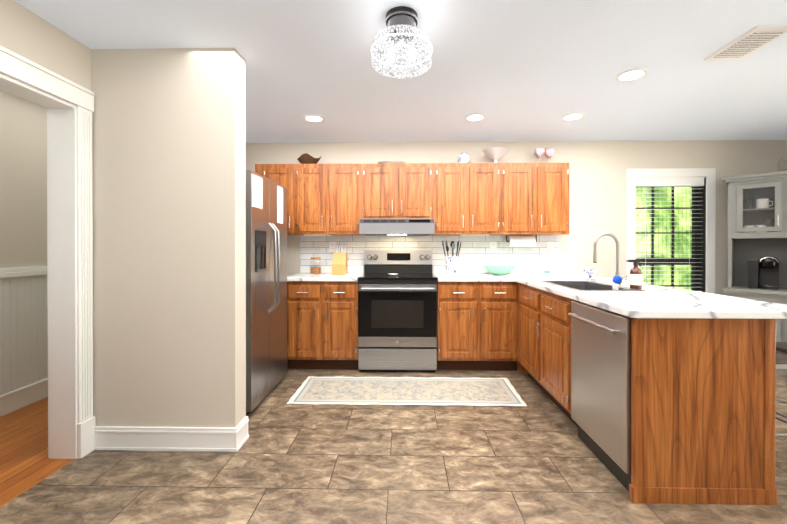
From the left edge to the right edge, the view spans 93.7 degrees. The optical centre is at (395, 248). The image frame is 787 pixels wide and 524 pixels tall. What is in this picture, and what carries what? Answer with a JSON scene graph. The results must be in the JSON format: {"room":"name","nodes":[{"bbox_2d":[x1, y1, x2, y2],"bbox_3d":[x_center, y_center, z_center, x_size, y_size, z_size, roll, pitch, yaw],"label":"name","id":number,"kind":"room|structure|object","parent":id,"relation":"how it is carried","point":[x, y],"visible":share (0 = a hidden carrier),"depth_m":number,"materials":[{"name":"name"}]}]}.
{"room":"kitchen","nodes":[
{"label":"kitchen","id":0,"kind":"room"},
{"bbox_2d":[0,90,46,267],"bbox_3d":[-2.928,0.005,2.059,0.150,2.400,9.600,0,0,1],"label":"wall","id":1,"kind":"structure","parent":0,"point":[23,182],"depth_m":2.78,"materials":[{"name":"beige paint"}]},
{"bbox_2d":[0,266,47,416],"bbox_3d":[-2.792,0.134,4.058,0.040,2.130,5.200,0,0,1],"label":"wainscoting","id":2,"kind":"structure","parent":1,"relation":"attached to","point":[23,340],"depth_m":2.79,"materials":[{"name":"white wood"}]},
{"bbox_2d":[0,0,90,103],"bbox_3d":[-1.935,0.010,0.729,0.150,2.400,6.980,0,0,1],"label":"wall","id":3,"kind":"structure","parent":0,"point":[26,33],"depth_m":1.92,"materials":[{"name":"beige paint"}]},
{"bbox_2d":[0,45,95,458],"bbox_3d":[-1.909,0.139,1.629,0.202,2.135,1.180,0,0,1],"label":"trim","id":4,"kind":"structure","parent":3,"relation":"attached to","point":[71,424],"depth_m":2.11,"materials":[{"name":"white wood"}]},
{"bbox_2d":[91,48,245,426],"bbox_3d":[-1.393,0.004,2.286,0.870,2.400,0.150,0,0,1],"label":"wall","id":5,"kind":"structure","parent":0,"point":[169,218],"depth_m":2.21,"materials":[{"name":"beige paint"}]},
{"bbox_2d":[94,423,242,451],"bbox_3d":[-1.384,1.137,2.216,0.892,0.135,0.049,0,0,1],"label":"baseboard","id":6,"kind":"structure","parent":5,"relation":"attached to","point":[213,439],"depth_m":2.20,"materials":[{"name":"white wood"}]},
{"bbox_2d":[0,360,786,523],"bbox_3d":[0.705,1.236,1.913,7.420,0.060,9.750,0,0,1],"label":"floor","id":7,"kind":"structure","parent":0,"point":[535,460],"depth_m":1.98,"materials":[{"name":"tile"}]},
{"bbox_2d":[246,170,286,411],"bbox_3d":[-1.365,0.324,3.018,0.856,1.757,0.812,0,0,1],"label":"fridge","id":8,"kind":"object","parent":7,"relation":"on","point":[266,285],"visible":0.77,"depth_m":2.86,"materials":[{"name":"grey metal"}]},
{"bbox_2d":[287,281,357,368],"bbox_3d":[-0.713,0.759,3.860,0.705,0.880,0.652,0,0,1],"label":"base cabinet","id":9,"kind":"object","parent":7,"relation":"on","point":[322,324],"visible":0.96,"depth_m":3.57,"materials":[{"name":"brown wood"}]},
{"bbox_2d":[287,266,363,281],"bbox_3d":[-0.730,0.259,3.873,0.730,0.119,0.644,0,0,1],"label":"countertop","id":10,"kind":"structure","parent":9,"relation":"on","point":[353,272],"depth_m":3.80,"materials":[{"name":"stone"}]},
{"bbox_2d":[310,257,320,273],"bbox_3d":[-0.872,0.187,4.018,0.120,0.182,0.120,0,0,1],"label":"spice jar","id":11,"kind":"object","parent":10,"relation":"on","point":[315,270],"visible":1,"depth_m":3.98,"materials":[{"name":"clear glass"}]},
{"bbox_2d":[332,245,346,274],"bbox_3d":[-0.603,0.119,4.007,0.140,0.318,0.229,0,0,1],"label":"knife block","id":12,"kind":"object","parent":10,"relation":"on","point":[339,263],"visible":1,"depth_m":3.92,"materials":[{"name":"yellow wood"}]},
{"bbox_2d":[358,250,436,371],"bbox_3d":[0.022,0.610,3.824,0.762,1.178,0.693,0,0,1],"label":"range","id":13,"kind":"object","parent":7,"relation":"on","point":[397,322],"visible":1,"depth_m":3.54,"materials":[{"name":"silver metal"}]},
{"bbox_2d":[286,376,526,405],"bbox_3d":[0.090,1.198,3.121,1.857,0.006,0.620,0,0,1],"label":"rug","id":14,"kind":"object","parent":7,"relation":"on","point":[471,391],"visible":1,"depth_m":3.08,"materials":[{"name":"beige fabric"}]},
{"bbox_2d":[437,280,520,371],"bbox_3d":[0.802,0.759,3.846,0.785,0.880,0.619,0,0,1],"label":"base cabinet","id":15,"kind":"object","parent":7,"relation":"on","point":[477,325],"depth_m":3.54,"materials":[{"name":"brown wood"}]},
{"bbox_2d":[433,266,510,281],"bbox_3d":[0.769,0.259,3.839,0.710,0.119,0.649,0,0,1],"label":"countertop","id":16,"kind":"structure","parent":15,"relation":"on","point":[464,273],"depth_m":3.80,"materials":[{"name":"stone"}]},
{"bbox_2d":[442,240,460,274],"bbox_3d":[0.600,0.094,3.957,0.206,0.368,0.160,0,0,1],"label":"utensil crock","id":17,"kind":"object","parent":16,"relation":"on","point":[451,262],"visible":1,"depth_m":3.91,"materials":[{"name":"white ceramic"}]},
{"bbox_2d":[483,265,516,274],"bbox_3d":[1.096,0.232,3.897,0.356,0.092,0.356,0,0,1],"label":"bowl","id":18,"kind":"object","parent":16,"relation":"on","point":[499,269],"visible":1,"depth_m":3.81,"materials":[{"name":"green"}]},
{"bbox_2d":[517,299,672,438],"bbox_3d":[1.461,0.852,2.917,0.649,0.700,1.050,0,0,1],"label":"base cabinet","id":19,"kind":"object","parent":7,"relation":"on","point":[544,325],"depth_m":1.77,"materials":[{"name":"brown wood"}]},
{"bbox_2d":[511,266,786,318],"bbox_3d":[1.561,0.262,2.922,0.910,0.119,2.449,0,0,1],"label":"countertop","id":20,"kind":"structure","parent":19,"relation":"on","point":[657,301],"depth_m":2.02,"materials":[{"name":"stone"}]},
{"bbox_2d":[543,265,550,272],"bbox_3d":[1.638,0.228,3.986,0.080,0.100,0.080,0,0,1],"label":"glass","id":21,"kind":"object","parent":20,"relation":"on","point":[547,271],"visible":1,"depth_m":3.96,"materials":[{"name":"teal glass"}]},
{"bbox_2d":[582,269,598,279],"bbox_3d":[1.733,0.235,3.284,0.136,0.090,0.136,0,0,1],"label":"dish","id":22,"kind":"object","parent":20,"relation":"on","point":[590,272],"visible":1,"depth_m":3.26,"materials":[{"name":"white ceramic"}]},
{"bbox_2d":[541,281,644,290],"bbox_3d":[1.448,0.375,2.800,0.454,0.195,0.704,0,0,1],"label":"sink","id":23,"kind":"object","parent":20,"relation":"in","point":[587,286],"visible":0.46,"depth_m":3.00,"materials":[{"name":"silver metal"}]},
{"bbox_2d":[612,275,621,289],"bbox_3d":[1.546,0.330,2.633,0.133,0.277,0.070,0,0,1],"label":"scrub brush","id":24,"kind":"object","parent":23,"relation":"in","point":[617,280],"visible":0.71,"depth_m":2.61,"materials":[{"name":"blue plastic"}]},
{"bbox_2d":[593,232,627,284],"bbox_3d":[1.602,0.078,2.765,0.213,0.398,0.115,0,0,1],"label":"faucet","id":25,"kind":"object","parent":20,"relation":"on","point":[595,253],"visible":0.81,"depth_m":2.79,"materials":[{"name":"silver metal"}]},
{"bbox_2d":[626,259,641,288],"bbox_3d":[1.657,0.180,2.565,0.096,0.205,0.073,0,0,1],"label":"soap bottle","id":26,"kind":"object","parent":20,"relation":"on","point":[635,277],"visible":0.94,"depth_m":2.54,"materials":[{"name":"orange glass"}]},
{"bbox_2d":[568,301,630,490],"bbox_3d":[1.407,0.769,2.070,0.661,0.872,0.595,0,0,1],"label":"dishwasher","id":27,"kind":"object","parent":7,"relation":"on","point":[600,377],"visible":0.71,"depth_m":1.99,"materials":[{"name":"grey metal"}]},
{"bbox_2d":[722,170,786,375],"bbox_3d":[3.772,0.230,3.589,0.474,1.939,0.879,0,0,-44],"label":"hutch","id":28,"kind":"object","parent":7,"relation":"on","point":[754,243],"visible":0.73,"depth_m":3.75,"materials":[{"name":"painted wood"},{"name":"clear glass"}]},
{"bbox_2d":[743,196,772,208],"bbox_3d":[3.700,-0.466,3.787,0.173,0.129,0.173,0,0,1],"label":"mug","id":29,"kind":"object","parent":28,"relation":"in","point":[747,206],"depth_m":3.76,"materials":[{"name":"white ceramic"}]},
{"bbox_2d":[743,219,773,232],"bbox_3d":[3.708,-0.221,3.772,0.224,0.140,0.088,0,0,43],"label":"plate","id":30,"kind":"object","parent":28,"relation":"in","point":[769,222],"depth_m":3.71,"materials":[{"name":"white ceramic"}]},
{"bbox_2d":[748,256,778,289],"bbox_3d":[3.720,0.241,3.731,0.232,0.325,0.222,0,0,-44],"label":"coffee maker","id":31,"kind":"object","parent":28,"relation":"on","point":[763,272],"visible":1,"depth_m":3.70,"materials":[{"name":"black plastic"}]},
{"bbox_2d":[777,154,786,170],"bbox_3d":[3.911,-0.868,3.552,0.378,0.255,0.378,0,0,1],"label":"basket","id":32,"kind":"object","parent":28,"relation":"on","point":[782,164],"visible":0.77,"depth_m":3.59,"materials":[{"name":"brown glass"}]},
{"bbox_2d":[775,351,786,436],"bbox_3d":[2.044,0.901,2.120,0.438,0.611,0.438,0,0,1],"label":"stool","id":33,"kind":"object","parent":7,"relation":"on","point":[781,360],"visible":0.04,"depth_m":1.97,"materials":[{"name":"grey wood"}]},
{"bbox_2d":[776,342,786,417],"bbox_3d":[2.456,0.745,2.190,0.418,0.922,0.420,0,0,1],"label":"stool","id":34,"kind":"object","parent":7,"relation":"on","point":[781,347],"visible":0.15,"depth_m":2.22,"materials":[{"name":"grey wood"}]},
{"bbox_2d":[14,0,786,142],"bbox_3d":[0.704,-1.224,1.905,7.420,0.060,9.750,0,0,1],"label":"ceiling","id":35,"kind":"structure","parent":0,"point":[524,70],"depth_m":2.40,"materials":[{"name":"white paint"}]},
{"bbox_2d":[303,115,324,121],"bbox_3d":[-0.755,-1.195,3.401,0.193,0.007,0.193,0,0,-44],"label":"recessed light","id":36,"kind":"object","parent":35,"relation":"in","point":[310,118],"depth_m":3.39,"materials":[{"name":"white plastic"}]},
{"bbox_2d":[371,6,432,78],"bbox_3d":[0.030,-1.069,1.901,0.320,0.251,0.320,0,0,1],"label":"crystal ceiling light","id":37,"kind":"object","parent":35,"relation":"attached to","point":[401,23],"visible":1,"depth_m":1.85,"materials":[{"name":"clear glass"}]},
{"bbox_2d":[464,113,485,120],"bbox_3d":[0.725,-1.195,3.370,0.193,0.007,0.193,0,0,-44],"label":"recessed light","id":38,"kind":"object","parent":35,"relation":"in","point":[472,117],"depth_m":3.36,"materials":[{"name":"white plastic"}]},
{"bbox_2d":[561,113,584,120],"bbox_3d":[1.609,-1.195,3.352,0.193,0.007,0.193,0,0,-44],"label":"recessed light","id":39,"kind":"object","parent":35,"relation":"in","point":[573,116],"depth_m":3.34,"materials":[{"name":"white plastic"}]},
{"bbox_2d":[615,68,647,81],"bbox_3d":[1.623,-1.192,2.541,0.193,0.007,0.193,0,0,-44],"label":"recessed light","id":40,"kind":"object","parent":35,"relation":"in","point":[631,74],"depth_m":2.54,"materials":[{"name":"white plastic"}]},
{"bbox_2d":[704,25,786,60],"bbox_3d":[2.050,-1.187,2.147,0.220,0.015,0.350,0,0,1],"label":"ceiling vent","id":41,"kind":"object","parent":35,"relation":"in","point":[754,39],"visible":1,"depth_m":2.12,"materials":[{"name":"white plastic"}]},
{"bbox_2d":[246,140,784,295],"bbox_3d":[1.262,-0.002,4.228,6.400,2.400,0.150,0,0,1],"label":"wall","id":42,"kind":"structure","parent":0,"point":[597,188],"depth_m":4.13,"materials":[{"name":"beige paint"}]},
{"bbox_2d":[263,164,294,234],"bbox_3d":[-1.218,-0.517,4.033,0.337,0.743,0.339,0,0,1],"label":"upper cabinet","id":43,"kind":"object","parent":42,"relation":"attached to","point":[282,174],"depth_m":3.86,"materials":[{"name":"brown wood"}]},
{"bbox_2d":[295,164,362,234],"bbox_3d":[-0.709,-0.517,4.022,0.682,0.743,0.339,0,0,1],"label":"upper cabinet","id":44,"kind":"object","parent":42,"relation":"attached to","point":[328,197],"depth_m":3.86,"materials":[{"name":"brown wood"}]},
{"bbox_2d":[297,153,321,163],"bbox_3d":[-0.942,-0.952,4.026,0.270,0.124,0.203,0,0,1],"label":"bowl","id":45,"kind":"object","parent":44,"relation":"on","point":[305,158],"visible":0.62,"depth_m":3.96,"materials":[{"name":"brown wood"}]},
{"bbox_2d":[363,163,434,218],"bbox_3d":[0.018,-0.595,4.007,0.771,0.588,0.339,0,0,1],"label":"upper cabinet","id":46,"kind":"object","parent":42,"relation":"attached to","point":[390,190],"depth_m":3.84,"materials":[{"name":"brown wood"}]},
{"bbox_2d":[377,161,404,162],"bbox_3d":[-0.052,-0.910,4.007,0.300,0.040,0.210,0,0,1],"label":"decorative platter","id":47,"kind":"object","parent":46,"relation":"on","point":[390,162],"visible":0.27,"depth_m":3.92,"materials":[{"name":"white ceramic"}]},
{"bbox_2d":[359,219,434,235],"bbox_3d":[0.016,-0.218,3.925,0.752,0.159,0.505,0,0,1],"label":"range hood","id":48,"kind":"object","parent":46,"relation":"attached to","point":[396,227],"visible":1,"depth_m":3.68,"materials":[{"name":"silver metal"}]},
{"bbox_2d":[300,235,558,265],"bbox_3d":[0.371,0.026,4.168,2.920,0.345,0.008,0,0,1],"label":"tile backsplash","id":49,"kind":"structure","parent":42,"relation":"attached to","point":[474,250],"depth_m":4.16,"materials":[{"name":"white tile"}]},
{"bbox_2d":[329,242,335,251],"bbox_3d":[-0.719,-0.019,4.183,0.072,0.115,0.007,0,0,1],"label":"electrical outlet plate","id":50,"kind":"object","parent":49,"relation":"attached to","point":[332,245],"depth_m":4.18,"materials":[{"name":"white plastic"}]},
{"bbox_2d":[490,242,496,251],"bbox_3d":[1.096,-0.019,4.145,0.072,0.115,0.007,0,0,1],"label":"electrical outlet plate","id":51,"kind":"object","parent":49,"relation":"attached to","point":[493,247],"depth_m":4.14,"materials":[{"name":"white plastic"}]},
{"bbox_2d":[547,242,553,253],"bbox_3d":[1.730,-0.009,4.122,0.072,0.135,0.027,0,0,1],"label":"electrical outlet plate","id":52,"kind":"object","parent":49,"relation":"attached to","point":[550,245],"depth_m":4.13,"materials":[{"name":"white plastic"}]},
{"bbox_2d":[433,163,502,234],"bbox_3d":[0.748,-0.517,3.992,0.689,0.743,0.339,0,0,1],"label":"upper cabinet","id":53,"kind":"object","parent":42,"relation":"attached to","point":[474,199],"depth_m":3.83,"materials":[{"name":"brown wood"}]},
{"bbox_2d":[458,153,469,162],"bbox_3d":[0.738,-0.958,3.991,0.136,0.135,0.136,0,0,1],"label":"decorative vase","id":54,"kind":"object","parent":53,"relation":"on","point":[463,157],"visible":0.67,"depth_m":3.94,"materials":[{"name":"white ceramic"}]},
{"bbox_2d":[482,147,508,162],"bbox_3d":[1.077,-0.974,3.984,0.276,0.168,0.276,0,0,1],"label":"bowl","id":55,"kind":"object","parent":53,"relation":"on","point":[495,154],"visible":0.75,"depth_m":3.91,"materials":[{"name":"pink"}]},
{"bbox_2d":[503,163,568,234],"bbox_3d":[1.447,-0.517,3.978,0.710,0.743,0.339,0,0,1],"label":"upper cabinet","id":56,"kind":"object","parent":42,"relation":"attached to","point":[535,195],"depth_m":3.81,"materials":[{"name":"brown wood"}]},
{"bbox_2d":[506,235,536,246],"bbox_3d":[1.368,-0.079,4.021,0.330,0.130,0.124,0,0,1],"label":"paper towel holder","id":57,"kind":"object","parent":56,"relation":"attached to","point":[521,241],"visible":1,"depth_m":3.97,"materials":[{"name":"white paper"}]},
{"bbox_2d":[534,147,544,158],"bbox_3d":[1.547,-0.983,3.974,0.108,0.185,0.108,0,0,1],"label":"goblet","id":58,"kind":"object","parent":56,"relation":"on","point":[539,152],"visible":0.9,"depth_m":3.94,"materials":[{"name":"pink glass"}]},
{"bbox_2d":[544,148,554,160],"bbox_3d":[1.663,-0.983,3.992,0.108,0.185,0.108,0,0,1],"label":"goblet","id":59,"kind":"object","parent":56,"relation":"on","point":[549,153],"visible":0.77,"depth_m":3.96,"materials":[{"name":"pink glass"}]},
{"bbox_2d":[626,168,715,293],"bbox_3d":[3.059,0.091,4.169,0.965,1.955,0.165,0,0,1],"label":"window","id":60,"kind":"structure","parent":42,"relation":"in","point":[701,182],"depth_m":4.12,"materials":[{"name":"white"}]},
{"bbox_2d":[785,139,786,168],"bbox_3d":[4.313,0.010,0.599,0.150,2.400,6.980,0,0,1],"label":"wall","id":61,"kind":"structure","parent":0,"point":[785,152],"depth_m":4.08,"materials":[{"name":"beige paint"}]},
{"label":"outside","id":62,"kind":"structure","parent":0,"visible":0},
{"bbox_2d":[635,187,691,289],"bbox_3d":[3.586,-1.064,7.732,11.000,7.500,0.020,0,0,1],"label":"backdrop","id":63,"kind":"structure","parent":62,"point":[678,275],"depth_m":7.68,"materials":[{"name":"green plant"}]}
]}

